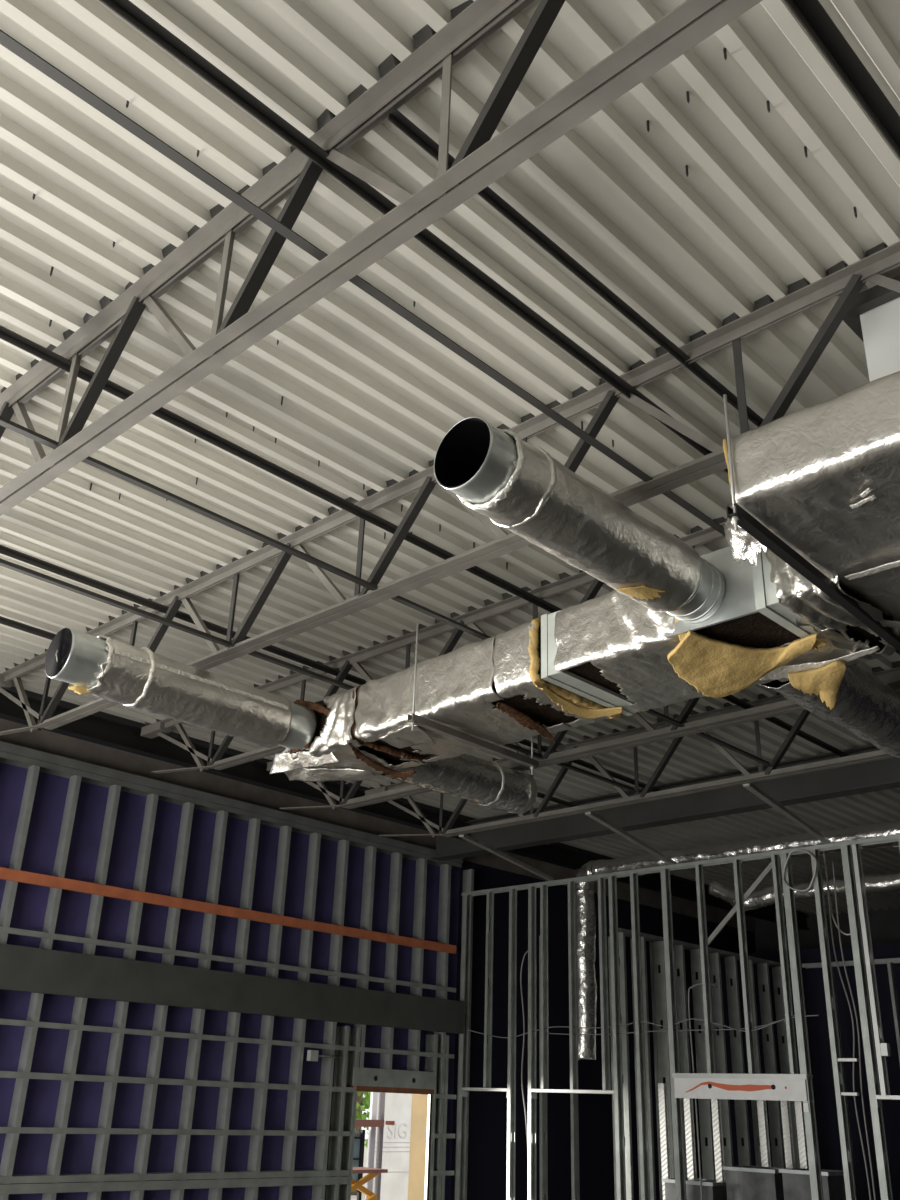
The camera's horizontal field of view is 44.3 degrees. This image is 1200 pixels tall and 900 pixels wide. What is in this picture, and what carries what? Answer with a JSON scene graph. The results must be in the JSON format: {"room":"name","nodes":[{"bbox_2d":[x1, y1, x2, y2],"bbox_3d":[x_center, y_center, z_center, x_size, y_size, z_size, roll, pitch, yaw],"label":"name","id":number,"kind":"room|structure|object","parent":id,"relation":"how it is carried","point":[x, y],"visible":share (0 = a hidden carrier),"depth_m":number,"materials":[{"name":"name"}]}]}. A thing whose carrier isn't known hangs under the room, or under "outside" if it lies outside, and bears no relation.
{"room":"building under construction","nodes":[
{"label":"building under construction","id":0,"kind":"room"},
{"bbox_2d":[0,718,755,1199],"bbox_3d":[-2.646,3.949,10.097,0.046,5.050,22.400,-20,-33,40],"label":"wall","id":1,"kind":"structure","parent":0,"point":[30,903],"depth_m":11.09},
{"bbox_2d":[0,741,462,868],"bbox_3d":[-4.175,1.197,9.370,0.183,0.130,12.380,-20,-33,40],"label":"steel beam","id":2,"kind":"structure","parent":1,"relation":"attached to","point":[11,754],"depth_m":10.94,"materials":[{"name":"metal"}]},
{"bbox_2d":[346,1067,435,1094],"bbox_3d":[-0.634,5.125,11.776,0.178,0.225,1.210,-20,-33,40],"label":"header","id":3,"kind":"object","parent":1,"relation":"attached to","point":[364,1079],"depth_m":11.70,"materials":[{"name":"grey metal"}]},
{"bbox_2d":[354,846,376,1067],"bbox_3d":[-0.933,3.822,11.987,0.152,2.300,0.048,-20,-33,40],"label":"stud","id":4,"kind":"object","parent":3,"relation":"on","point":[370,851],"visible":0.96,"depth_m":12.11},
{"bbox_2d":[380,852,401,1068],"bbox_3d":[-0.653,3.953,12.251,0.152,2.300,0.048,-20,-33,40],"label":"stud","id":5,"kind":"object","parent":3,"relation":"on","point":[387,1033],"visible":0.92,"depth_m":12.30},
{"bbox_2d":[407,858,426,1070],"bbox_3d":[-0.373,4.083,12.515,0.152,2.300,0.048,-20,-33,40],"label":"stud","id":6,"kind":"object","parent":3,"relation":"on","point":[421,864],"visible":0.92,"depth_m":12.57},
{"bbox_2d":[408,1094,427,1199],"bbox_3d":[-0.728,6.203,11.354,0.255,2.120,1.105,-20,-33,40],"label":"door","id":7,"kind":"structure","parent":1,"relation":"in","point":[419,1108],"depth_m":11.92,"materials":[{"name":"beige wood"}]},
{"bbox_2d":[6,686,784,909],"bbox_3d":[3.044,-0.525,6.269,15.700,0.240,22.400,-20,-33,40],"label":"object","id":8,"kind":"structure","parent":0,"point":[13,689],"depth_m":10.75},
{"bbox_2d":[0,0,899,914],"bbox_3d":[3.362,-0.425,5.882,14.400,0.038,22.000,-20,-33,40],"label":"roof trusses","id":9,"kind":"structure","parent":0,"point":[369,395],"depth_m":4.42,"materials":[{"name":"metal"}]},
{"bbox_2d":[0,0,761,515],"bbox_3d":[0.303,-1.538,2.949,14.300,0.644,0.154,-20,-33,40],"label":"joist","id":10,"kind":"object","parent":9,"relation":"attached to","point":[481,161],"visible":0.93,"depth_m":3.52,"materials":[{"name":"metal"}]},
{"bbox_2d":[99,0,727,472],"bbox_3d":[1.218,-0.700,5.213,0.036,0.036,10.000,-20,-33,40],"label":"bridging angle","id":11,"kind":"object","parent":10,"relation":"attached to","point":[125,9],"visible":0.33,"depth_m":3.74,"materials":[{"name":"metal"}]},
{"bbox_2d":[388,108,763,427],"bbox_3d":[2.344,-0.370,5.903,0.030,0.030,7.340,-20,-33,40],"label":"bridging angle","id":12,"kind":"object","parent":10,"relation":"attached to","point":[395,117],"visible":0.54,"depth_m":4.14,"materials":[{"name":"metal"}]},
{"bbox_2d":[784,0,899,157],"bbox_3d":[0.347,-1.974,2.495,0.055,0.055,4.450,-20,-33,40],"label":"bridging angle","id":13,"kind":"object","parent":10,"relation":"attached to","point":[811,14],"visible":1,"depth_m":3.30,"materials":[{"name":"metal"}]},
{"bbox_2d":[141,517,725,773],"bbox_3d":[2.509,-0.537,5.039,14.300,0.586,0.151,-20,-33,40],"label":"joist","id":14,"kind":"object","parent":9,"relation":"attached to","point":[699,536],"visible":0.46,"depth_m":7.68,"materials":[{"name":"metal"}]},
{"bbox_2d":[0,558,636,791],"bbox_3d":[-1.381,0.202,6.295,0.036,0.036,8.400,-20,-33,40],"label":"bridging angle","id":15,"kind":"object","parent":14,"relation":"attached to","point":[3,563],"visible":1,"depth_m":6.24,"materials":[{"name":"metal"}]},
{"bbox_2d":[0,416,772,766],"bbox_3d":[-0.498,-0.123,5.518,0.036,0.036,8.400,-20,-33,40],"label":"bridging angle","id":16,"kind":"object","parent":14,"relation":"attached to","point":[4,422],"visible":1,"depth_m":5.17,"materials":[{"name":"metal"}]},
{"bbox_2d":[0,29,899,654],"bbox_3d":[0.703,-0.564,4.461,0.036,0.036,8.400,-20,-33,40],"label":"bridging angle","id":17,"kind":"object","parent":14,"relation":"attached to","point":[7,41],"visible":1,"depth_m":3.34,"materials":[{"name":"metal"}]},
{"bbox_2d":[407,622,538,774],"bbox_3d":[0.166,0.606,6.593,0.040,0.648,1.142,-19,-32,38],"label":"hanger","id":18,"kind":"object","parent":14,"relation":"hanging from","point":[414,719],"visible":0.93,"depth_m":6.39,"materials":[{"name":"grey metal"}]},
{"bbox_2d":[270,505,899,783],"bbox_3d":[0.558,0.519,6.161,1.265,0.553,4.063,20,-30,-34],"label":"duct","id":19,"kind":"object","parent":18,"relation":"on","point":[610,655],"visible":0.85,"depth_m":5.60,"materials":[{"name":"silver metal"}]},
{"bbox_2d":[45,627,316,749],"bbox_3d":[-1.530,0.558,6.486,0.352,0.371,1.709,-20,-33,40],"label":"duct","id":20,"kind":"object","parent":19,"relation":"attached to","point":[101,666],"visible":1,"depth_m":6.28,"materials":[{"name":"silver"}]},
{"bbox_2d":[380,754,536,813],"bbox_3d":[0.060,1.238,7.872,0.334,0.339,1.381,-20,-33,40],"label":"duct","id":21,"kind":"object","parent":19,"relation":"attached to","point":[489,784],"visible":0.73,"depth_m":7.84,"materials":[{"name":"silver metal"}]},
{"bbox_2d":[434,416,725,622],"bbox_3d":[0.584,-0.280,4.510,0.340,0.346,1.578,-20,-33,40],"label":"duct","id":22,"kind":"object","parent":19,"relation":"attached to","point":[515,483],"visible":1,"depth_m":4.24,"materials":[{"name":"silver"}]},
{"bbox_2d":[667,630,816,697],"bbox_3d":[1.292,0.264,5.100,0.520,0.127,0.694,13,-27,-23],"label":"blanket","id":23,"kind":"object","parent":19,"relation":"on","point":[716,668],"depth_m":5.13,"materials":[{"name":"yellow fabric"}]},
{"bbox_2d":[760,664,899,757],"bbox_3d":[2.595,0.721,6.483,0.352,0.367,2.741,-20,-33,40],"label":"duct","id":24,"kind":"object","parent":19,"relation":"attached to","point":[866,706],"visible":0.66,"depth_m":5.96,"materials":[{"name":"silver metal"}]},
{"bbox_2d":[0,241,899,734],"bbox_3d":[1.512,-0.986,4.093,14.300,0.622,0.152,-20,-33,40],"label":"joist","id":25,"kind":"object","parent":9,"relation":"attached to","point":[847,281],"visible":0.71,"depth_m":5.21,"materials":[{"name":"metal"}]},
{"bbox_2d":[723,394,899,651],"bbox_3d":[1.627,-0.209,4.668,0.040,0.575,1.873,-19,-32,37],"label":"hanger","id":26,"kind":"object","parent":25,"relation":"hanging from","point":[738,515],"visible":0.97,"depth_m":4.26,"materials":[{"name":"black metal"}]},
{"bbox_2d":[723,371,899,620],"bbox_3d":[3.746,-0.985,2.732,5.938,0.341,1.713,-20,-33,40],"label":"duct","id":27,"kind":"object","parent":26,"relation":"hanging from","point":[823,478],"visible":0.98,"depth_m":3.96,"materials":[{"name":"silver metal"}]},
{"bbox_2d":[843,275,899,381],"bbox_3d":[2.312,-0.889,4.184,1.210,0.593,1.050,-20,-33,40],"label":"duct","id":28,"kind":"object","parent":27,"relation":"on","point":[874,315],"visible":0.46,"depth_m":4.24,"materials":[{"name":"metal"}]},
{"bbox_2d":[267,663,899,809],"bbox_3d":[3.459,-0.079,5.927,14.300,0.622,0.155,-20,-33,40],"label":"joist","id":29,"kind":"object","parent":9,"relation":"attached to","point":[549,758],"visible":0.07,"depth_m":7.79,"materials":[{"name":"metal"}]},
{"bbox_2d":[0,545,660,791],"bbox_3d":[-1.401,0.263,7.518,0.036,0.036,10.000,-20,-33,40],"label":"bridging angle","id":30,"kind":"object","parent":29,"relation":"attached to","point":[4,550],"visible":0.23,"depth_m":7.18,"materials":[{"name":"metal"}]},
{"bbox_2d":[0,325,849,756],"bbox_3d":[-0.012,-0.247,6.295,0.036,0.036,10.000,-20,-33,40],"label":"bridging angle","id":31,"kind":"object","parent":29,"relation":"attached to","point":[7,335],"visible":0.62,"depth_m":5.58,"materials":[{"name":"metal"}]},
{"bbox_2d":[365,661,899,837],"bbox_3d":[4.327,0.335,6.740,14.300,0.642,0.155,-20,-33,40],"label":"joist","id":32,"kind":"object","parent":9,"relation":"attached to","point":[771,773],"visible":0.55,"depth_m":9.00,"materials":[{"name":"metal"}]},
{"bbox_2d":[431,744,899,860],"bbox_3d":[5.239,0.843,8.035,14.900,0.354,0.180,-20,-33,40],"label":"girder","id":33,"kind":"object","parent":9,"relation":"attached to","point":[884,774],"visible":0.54,"depth_m":10.58,"materials":[{"name":"metal"}]},
{"bbox_2d":[591,821,899,880],"bbox_3d":[3.520,2.385,10.815,5.152,0.277,0.261,-20,-33,40],"label":"duct","id":34,"kind":"object","parent":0,"point":[871,830],"visible":0.66,"depth_m":11.13,"materials":[{"name":"silver"}]},
{"bbox_2d":[569,860,596,1059],"bbox_3d":[1.508,3.980,12.284,0.267,2.091,0.491,12,-26,-20],"label":"duct","id":35,"kind":"object","parent":34,"relation":"attached to","point":[584,891],"visible":0.71,"depth_m":12.18,"materials":[{"name":"silver metal"}]},
{"bbox_2d":[708,873,899,911],"bbox_3d":[4.617,2.899,11.528,4.348,0.387,0.218,-20,-33,40],"label":"duct","id":36,"kind":"object","parent":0,"point":[764,897],"visible":0.67,"depth_m":12.08,"materials":[{"name":"silver"}]},
{"bbox_2d":[713,943,899,1199],"bbox_3d":[8.720,5.567,11.745,13.300,4.200,0.050,-20,-33,40],"label":"wall","id":37,"kind":"structure","parent":0,"point":[829,1143],"depth_m":15.01,"materials":[{"name":"black"}]},
{"bbox_2d":[755,906,899,952],"bbox_3d":[10.652,5.326,12.392,15.600,5.300,0.200,-20,-33,40],"label":"wall","id":38,"kind":"structure","parent":0,"point":[884,924],"depth_m":17.26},
{"bbox_2d":[0,690,809,929],"bbox_3d":[-1.911,1.619,10.469,0.120,0.200,22.000,-20,-33,40],"label":"beam","id":39,"kind":"structure","parent":38,"relation":"attached to","point":[92,728],"depth_m":10.69,"materials":[{"name":"black metal"}]},
{"bbox_3d":[2.840,4.265,4.116,15.800,0.150,22.400,-20,-33,40],"label":"floor","id":40,"kind":"structure","parent":0,"visible":0},
{"bbox_2d":[0,765,39,943],"bbox_3d":[-3.772,3.567,8.868,0.152,4.610,0.048,-20,-33,40],"label":"stud","id":41,"kind":"object","parent":40,"relation":"on","point":[19,843],"visible":1,"depth_m":9.51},
{"bbox_2d":[0,775,81,1199],"bbox_3d":[-3.492,3.698,9.132,0.152,4.610,0.048,-20,-33,40],"label":"stud","id":42,"kind":"object","parent":40,"relation":"on","point":[30,1033],"visible":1,"depth_m":9.24,"materials":[{"name":"metal"}]},
{"bbox_2d":[42,785,120,1199],"bbox_3d":[-3.211,3.828,9.396,0.152,4.610,0.048,-20,-33,40],"label":"stud","id":43,"kind":"object","parent":40,"relation":"on","point":[74,1039],"visible":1,"depth_m":9.50,"materials":[{"name":"metal"}]},
{"bbox_2d":[87,794,158,1199],"bbox_3d":[-2.931,3.959,9.660,0.152,4.610,0.048,-20,-33,40],"label":"stud","id":44,"kind":"object","parent":40,"relation":"on","point":[121,1009],"visible":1,"depth_m":9.77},
{"bbox_2d":[129,802,193,1199],"bbox_3d":[-2.651,4.089,9.924,0.152,4.610,0.048,-20,-33,40],"label":"stud","id":45,"kind":"object","parent":40,"relation":"on","point":[160,1015],"visible":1,"depth_m":10.03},
{"bbox_2d":[170,810,227,1199],"bbox_3d":[-2.371,4.220,10.188,0.152,4.610,0.048,-20,-33,40],"label":"stud","id":46,"kind":"object","parent":40,"relation":"on","point":[197,1022],"visible":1,"depth_m":10.29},
{"bbox_2d":[208,818,260,1199],"bbox_3d":[-2.091,4.350,10.452,0.152,4.610,0.048,-20,-33,40],"label":"stud","id":47,"kind":"object","parent":40,"relation":"on","point":[233,1021],"visible":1,"depth_m":10.55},
{"bbox_2d":[244,826,291,1199],"bbox_3d":[-1.810,4.481,10.716,0.152,4.610,0.048,-20,-33,40],"label":"stud","id":48,"kind":"object","parent":40,"relation":"on","point":[267,1022],"visible":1,"depth_m":10.82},
{"bbox_2d":[279,833,320,1199],"bbox_3d":[-1.530,4.611,10.979,0.152,4.610,0.048,-20,-33,40],"label":"stud","id":49,"kind":"object","parent":40,"relation":"on","point":[299,1026],"visible":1,"depth_m":11.08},
{"bbox_2d":[311,839,348,1199],"bbox_3d":[-1.250,4.742,11.243,0.152,4.610,0.048,-20,-33,40],"label":"stud","id":50,"kind":"object","parent":40,"relation":"on","point":[327,1066],"visible":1,"depth_m":11.35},
{"bbox_2d":[325,1026,349,1199],"bbox_3d":[-1.155,5.668,10.964,0.152,2.700,0.045,-20,-33,40],"label":"stud","id":51,"kind":"object","parent":40,"relation":"on","point":[342,1033],"visible":0.78,"depth_m":11.20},
{"bbox_2d":[338,1027,360,1199],"bbox_3d":[-1.045,5.719,11.068,0.152,2.700,0.045,-20,-33,40],"label":"stud","id":52,"kind":"object","parent":40,"relation":"on","point":[354,1032],"visible":0.62,"depth_m":11.28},
{"bbox_2d":[424,1034,437,1199],"bbox_3d":[-0.245,6.092,11.821,0.152,2.700,0.045,-20,-33,40],"label":"stud","id":53,"kind":"object","parent":40,"relation":"on","point":[431,1041],"visible":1,"depth_m":12.05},
{"bbox_2d":[433,864,450,1199],"bbox_3d":[-0.129,5.264,12.299,0.152,4.610,0.048,-20,-33,40],"label":"stud","id":54,"kind":"object","parent":40,"relation":"on","point":[445,869],"visible":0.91,"depth_m":12.65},
{"bbox_2d":[455,895,471,1199],"bbox_3d":[0.142,5.476,12.352,0.060,4.317,0.092,-20,-33,40],"label":"stud","id":55,"kind":"object","parent":40,"relation":"on","point":[467,899],"visible":1,"depth_m":12.49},
{"bbox_2d":[454,869,473,1199],"bbox_3d":[0.151,5.394,12.563,0.152,4.610,0.048,-20,-33,40],"label":"stud","id":56,"kind":"object","parent":40,"relation":"on","point":[468,875],"visible":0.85,"depth_m":12.91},
{"bbox_2d":[506,889,516,1199],"bbox_3d":[0.663,5.285,11.893,0.041,4.317,0.092,-20,-33,40],"label":"stud","id":57,"kind":"object","parent":40,"relation":"on","point":[512,975],"visible":1,"depth_m":12.07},
{"bbox_2d":[462,1087,506,1096],"bbox_3d":[0.405,5.396,12.109,0.663,0.094,0.096,-20,-33,40],"label":"header track","id":58,"kind":"object","parent":57,"relation":"attached to","point":[465,1090],"visible":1,"depth_m":12.13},
{"bbox_2d":[483,892,493,1087],"bbox_3d":[0.443,4.383,12.572,0.036,2.127,0.092,-20,-33,40],"label":"stud","id":59,"kind":"object","parent":58,"relation":"on","point":[487,1073],"visible":1,"depth_m":12.55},
{"bbox_2d":[528,886,536,1199],"bbox_3d":[0.870,5.208,11.711,0.043,4.317,0.092,-20,-33,40],"label":"stud","id":60,"kind":"object","parent":40,"relation":"on","point":[532,1121],"visible":1,"depth_m":11.90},
{"bbox_2d":[531,1089,613,1100],"bbox_3d":[1.272,5.077,11.346,1.068,0.094,0.096,-20,-33,40],"label":"header track","id":61,"kind":"object","parent":60,"relation":"attached to","point":[534,1092],"visible":1,"depth_m":11.36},
{"bbox_2d":[540,885,548,1088],"bbox_3d":[1.029,4.168,12.057,0.036,2.127,0.092,-20,-33,40],"label":"stud","id":62,"kind":"object","parent":61,"relation":"on","point":[544,1023],"visible":1,"depth_m":12.03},
{"bbox_2d":[568,881,577,1088],"bbox_3d":[1.311,4.064,11.808,0.036,2.127,0.092,-20,-33,40],"label":"stud","id":63,"kind":"object","parent":61,"relation":"on","point":[573,1039],"visible":0.99,"depth_m":11.78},
{"bbox_2d":[598,877,610,1089],"bbox_3d":[1.608,3.955,11.547,0.036,2.127,0.092,-20,-33,40],"label":"stud","id":64,"kind":"object","parent":61,"relation":"on","point":[604,1001],"visible":1,"depth_m":11.51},
{"bbox_2d":[539,936,547,1199],"bbox_3d":[1.060,5.829,12.542,0.041,3.900,0.092,-20,-33,40],"label":"stud","id":65,"kind":"object","parent":40,"relation":"on","point":[543,1136],"visible":0.43,"depth_m":12.45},
{"bbox_2d":[570,1089,579,1199],"bbox_3d":[1.413,5.843,12.545,0.041,3.900,0.092,-20,-33,40],"label":"stud","id":66,"kind":"object","parent":40,"relation":"on","point":[575,1185],"visible":0.38,"depth_m":12.39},
{"bbox_2d":[608,876,625,1199],"bbox_3d":[1.678,4.912,11.000,0.045,4.317,0.092,-20,-33,40],"label":"stud","id":67,"kind":"object","parent":40,"relation":"on","point":[612,880],"visible":0.99,"depth_m":11.20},
{"bbox_2d":[618,932,633,1199],"bbox_3d":[1.869,5.564,11.852,0.150,3.860,0.041,-20,-33,40],"label":"stud","id":68,"kind":"object","parent":40,"relation":"on","point":[621,936],"visible":0.42,"depth_m":12.00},
{"bbox_2d":[609,928,789,967],"bbox_3d":[3.330,4.445,13.979,0.158,0.045,4.200,-20,-33,40],"label":"track","id":69,"kind":"object","parent":68,"relation":"on","point":[628,933],"visible":0.62,"depth_m":13.73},
{"bbox_2d":[630,873,649,1199],"bbox_3d":[1.879,4.838,10.823,0.041,4.317,0.092,-20,-33,40],"label":"stud","id":70,"kind":"object","parent":40,"relation":"on","point":[634,891],"visible":1,"depth_m":11.02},
{"bbox_2d":[640,937,655,1199],"bbox_3d":[2.149,5.694,12.116,0.150,3.860,0.041,-20,-33,40],"label":"stud","id":71,"kind":"object","parent":40,"relation":"on","point":[642,939],"visible":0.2,"depth_m":12.27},
{"bbox_2d":[649,941,662,1199],"bbox_3d":[2.401,5.911,12.618,0.041,3.900,0.092,-20,-33,40],"label":"stud","id":72,"kind":"object","parent":40,"relation":"on","point":[650,943],"visible":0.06,"depth_m":12.83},
{"bbox_2d":[653,941,674,1177],"bbox_3d":[2.429,5.825,12.380,0.150,3.860,0.041,-20,-33,40],"label":"stud","id":73,"kind":"object","parent":40,"relation":"on","point":[658,946],"visible":0.55,"depth_m":12.76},
{"bbox_2d":[658,1083,670,1199],"bbox_3d":[2.168,6.053,10.998,0.070,2.280,0.060,-20,-33,40],"label":"stud","id":74,"kind":"object","parent":40,"relation":"on","point":[662,1088],"visible":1,"depth_m":11.26,"materials":[{"name":"white"}]},
{"bbox_2d":[660,869,686,1199],"bbox_3d":[2.163,4.733,10.573,0.056,4.317,0.092,-20,-33,40],"label":"stud","id":75,"kind":"object","parent":40,"relation":"on","point":[676,1103],"visible":0.93,"depth_m":10.80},
{"bbox_2d":[462,834,899,895],"bbox_3d":[2.587,2.653,11.151,6.670,0.036,0.100,-20,-33,40],"label":"track","id":76,"kind":"object","parent":75,"relation":"on","point":[893,838],"visible":1,"depth_m":11.20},
{"bbox_2d":[743,783,830,843],"bbox_3d":[2.899,1.837,9.397,0.050,0.065,2.391,-13,-28,29],"label":"brace","id":77,"kind":"object","parent":76,"relation":"on","point":[751,787],"visible":1,"depth_m":9.24,"materials":[{"name":"metal"}]},
{"bbox_2d":[832,861,875,1199],"bbox_3d":[3.547,4.217,9.549,0.088,3.900,0.016,-20,-33,40],"label":"cable","id":78,"kind":"object","parent":76,"relation":"hanging from","point":[874,1194],"visible":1,"depth_m":9.70,"materials":[{"name":"silver metal"}]},
{"bbox_2d":[672,1073,812,1111],"bbox_3d":[2.666,4.506,10.130,1.380,0.302,0.120,-20,-33,40],"label":"header","id":79,"kind":"object","parent":75,"relation":"attached to","point":[773,1087],"visible":1,"depth_m":10.08,"materials":[{"name":"metal"}]},
{"bbox_2d":[695,864,715,1072],"bbox_3d":[2.493,3.558,10.803,0.036,1.967,0.092,-20,-33,40],"label":"stud","id":80,"kind":"object","parent":79,"relation":"on","point":[706,986],"visible":0.9,"depth_m":10.78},
{"bbox_2d":[733,859,756,1073],"bbox_3d":[2.804,3.443,10.530,0.036,1.967,0.092,-20,-33,40],"label":"stud","id":81,"kind":"object","parent":79,"relation":"on","point":[745,975],"visible":0.97,"depth_m":10.50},
{"bbox_2d":[771,854,798,1073],"bbox_3d":[3.104,3.333,10.266,0.034,1.967,0.092,-20,-33,40],"label":"stud","id":82,"kind":"object","parent":79,"relation":"on","point":[792,1050],"visible":0.91,"depth_m":10.24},
{"bbox_2d":[674,945,690,1177],"bbox_3d":[2.709,5.955,12.643,0.150,3.860,0.041,-20,-33,40],"label":"stud","id":83,"kind":"object","parent":40,"relation":"on","point":[679,955],"visible":0.44,"depth_m":13.08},
{"bbox_2d":[684,1098,696,1180],"bbox_3d":[2.386,5.973,10.807,0.070,2.280,0.060,-20,-33,40],"label":"stud","id":84,"kind":"object","parent":40,"relation":"on","point":[688,1103],"visible":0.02,"depth_m":11.05,"materials":[{"name":"white"}]},
{"bbox_2d":[662,1178,726,1199],"bbox_3d":[2.415,6.288,10.459,0.570,1.420,0.490,-20,-33,40],"label":"duct section","id":85,"kind":"object","parent":40,"relation":"on","point":[711,1189],"visible":0.6,"depth_m":10.53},
{"bbox_2d":[690,949,715,1179],"bbox_3d":[2.990,6.086,12.907,0.150,3.860,0.041,-20,-33,40],"label":"stud","id":86,"kind":"object","parent":40,"relation":"on","point":[705,1108],"visible":0.77,"depth_m":13.15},
{"bbox_2d":[711,1099,725,1181],"bbox_3d":[2.617,5.888,10.604,0.070,2.280,0.060,-20,-33,40],"label":"stud","id":87,"kind":"object","parent":40,"relation":"on","point":[715,1103],"visible":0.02,"depth_m":10.85,"materials":[{"name":"white"}]},
{"bbox_2d":[709,953,733,1178],"bbox_3d":[3.270,6.216,13.171,0.150,3.860,0.041,-20,-33,40],"label":"stud","id":88,"kind":"object","parent":40,"relation":"on","point":[714,958],"visible":0.72,"depth_m":13.51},
{"bbox_2d":[725,956,751,1165],"bbox_3d":[3.550,6.347,13.435,0.150,3.860,0.041,-20,-33,40],"label":"stud","id":89,"kind":"object","parent":40,"relation":"on","point":[737,1055],"visible":0.81,"depth_m":13.75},
{"bbox_2d":[749,960,761,1166],"bbox_3d":[3.830,6.477,13.699,0.150,3.860,0.041,-20,-33,40],"label":"stud","id":90,"kind":"object","parent":40,"relation":"on","point":[753,997],"visible":0.27,"depth_m":13.95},
{"bbox_2d":[722,1166,790,1199],"bbox_3d":[2.928,6.094,10.164,0.550,1.560,0.490,-20,-33,40],"label":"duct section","id":91,"kind":"object","parent":40,"relation":"on","point":[742,1182],"visible":0.75,"depth_m":10.28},
{"bbox_2d":[757,963,784,1167],"bbox_3d":[4.110,6.608,13.963,0.150,3.860,0.041,-20,-33,40],"label":"stud","id":92,"kind":"object","parent":40,"relation":"on","point":[775,1123],"visible":0.85,"depth_m":14.27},
{"bbox_2d":[772,966,799,1167],"bbox_3d":[4.391,6.738,14.227,0.150,3.860,0.041,-20,-33,40],"label":"stud","id":93,"kind":"object","parent":40,"relation":"on","point":[776,971],"visible":0.5,"depth_m":14.64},
{"bbox_2d":[780,1101,795,1168],"bbox_3d":[3.284,5.873,10.519,0.070,2.280,0.060,-20,-33,40],"label":"stud","id":94,"kind":"object","parent":40,"relation":"on","point":[785,1105],"visible":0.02,"depth_m":10.80,"materials":[{"name":"white"}]},
{"bbox_2d":[780,853,823,1199],"bbox_3d":[3.146,4.372,9.708,0.062,4.317,0.092,-20,-33,40],"label":"stud","id":95,"kind":"object","parent":40,"relation":"on","point":[789,896],"visible":1,"depth_m":9.94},
{"bbox_2d":[779,1168,845,1199],"bbox_3d":[3.330,5.942,9.813,0.480,1.570,0.490,-20,-33,40],"label":"duct section","id":96,"kind":"object","parent":40,"relation":"on","point":[796,1181],"visible":0.82,"depth_m":9.96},
{"bbox_2d":[810,849,858,1199],"bbox_3d":[3.416,4.273,9.470,0.190,4.317,0.092,-20,-33,40],"label":"stud","id":97,"kind":"object","parent":40,"relation":"on","point":[847,1162],"depth_m":9.72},
{"bbox_2d":[841,845,892,1199],"bbox_3d":[3.586,4.210,9.320,0.060,4.317,0.092,-20,-33,40],"label":"stud","id":98,"kind":"object","parent":40,"relation":"on","point":[846,851],"visible":1,"depth_m":9.55,"materials":[{"name":"metal"}]},
{"bbox_2d":[876,1095,899,1107],"bbox_3d":[4.196,3.998,8.775,1.630,0.094,0.096,-20,-33,40],"label":"header track","id":99,"kind":"object","parent":98,"relation":"attached to","point":[879,1098],"visible":1,"depth_m":9.23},
{"bbox_2d":[851,844,889,1094],"bbox_3d":[3.690,3.190,9.715,0.040,2.127,0.092,-20,-33,40],"label":"stud","id":100,"kind":"object","parent":99,"relation":"on","point":[856,851],"visible":1,"depth_m":9.69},
{"bbox_3d":[-4.052,3.437,8.605,0.152,4.610,0.048,-20,-33,40],"label":"stud","id":101,"kind":"object","parent":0,"visible":0},
{"bbox_2d":[0,1169,348,1193],"bbox_3d":[-2.881,4.903,9.312,0.166,0.123,5.270,-20,-33,40],"label":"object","id":102,"kind":"object","parent":101,"relation":"attached to","point":[267,1178],"visible":0.92,"depth_m":9.58,"materials":[{"name":"metal"}]},
{"bbox_2d":[0,1127,350,1135],"bbox_3d":[-2.823,4.534,9.434,0.026,0.044,5.270,-20,-33,40],"label":"strap","id":103,"kind":"object","parent":101,"relation":"attached to","point":[34,1130],"visible":1,"depth_m":9.72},
{"bbox_2d":[0,1071,353,1092],"bbox_3d":[-2.811,4.167,9.602,0.026,0.048,5.270,-20,-33,40],"label":"strap","id":104,"kind":"object","parent":101,"relation":"attached to","point":[3,1074],"visible":1,"depth_m":9.85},
{"bbox_2d":[0,1019,453,1057],"bbox_3d":[-2.288,4.051,10.244,0.026,0.042,6.750,-20,-33,40],"label":"strap","id":105,"kind":"object","parent":101,"relation":"attached to","point":[2,1021],"visible":1,"depth_m":10.27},
{"bbox_2d":[0,867,455,953],"bbox_3d":[-2.257,2.999,10.709,0.038,0.090,6.720,-20,-33,40],"label":"horizontal beam","id":106,"kind":"structure","parent":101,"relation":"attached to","point":[5,873],"depth_m":10.63,"materials":[{"name":"metal"}]},
{"bbox_2d":[0,926,455,991],"bbox_3d":[-2.265,3.410,10.537,0.026,0.045,6.750,-20,-33,40],"label":"strap","id":107,"kind":"object","parent":101,"relation":"attached to","point":[8,930],"visible":1,"depth_m":10.50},
{"bbox_2d":[0,943,464,1033],"bbox_3d":[-2.353,3.609,10.277,0.075,0.345,7.220,-20,-33,40],"label":"beam","id":108,"kind":"structure","parent":101,"relation":"attached to","point":[22,968],"depth_m":10.34,"materials":[{"name":"metal"}]},
{"label":"outside","id":109,"kind":"structure","parent":0,"visible":0},
{"bbox_2d":[351,1139,366,1199],"bbox_3d":[-11.504,17.765,34.231,50.300,0.240,80.000,-20,-33,40],"label":"ground","id":110,"kind":"structure","parent":109,"point":[353,1197],"depth_m":41.22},
{"bbox_2d":[352,1092,394,1199],"bbox_3d":[-1.186,6.968,15.371,0.200,4.360,1.000,-20,-33,40],"label":"scaffold","id":111,"kind":"object","parent":110,"relation":"on","point":[372,1123],"visible":0.47,"depth_m":15.24,"materials":[{"name":"grey"}]},
{"bbox_2d":[372,1092,411,1199],"bbox_3d":[1.431,9.467,21.597,0.087,5.160,7.900,-20,-33,40],"label":"wall","id":112,"kind":"structure","parent":110,"relation":"on","point":[396,1138],"depth_m":18.90,"materials":[{"name":"grey"}]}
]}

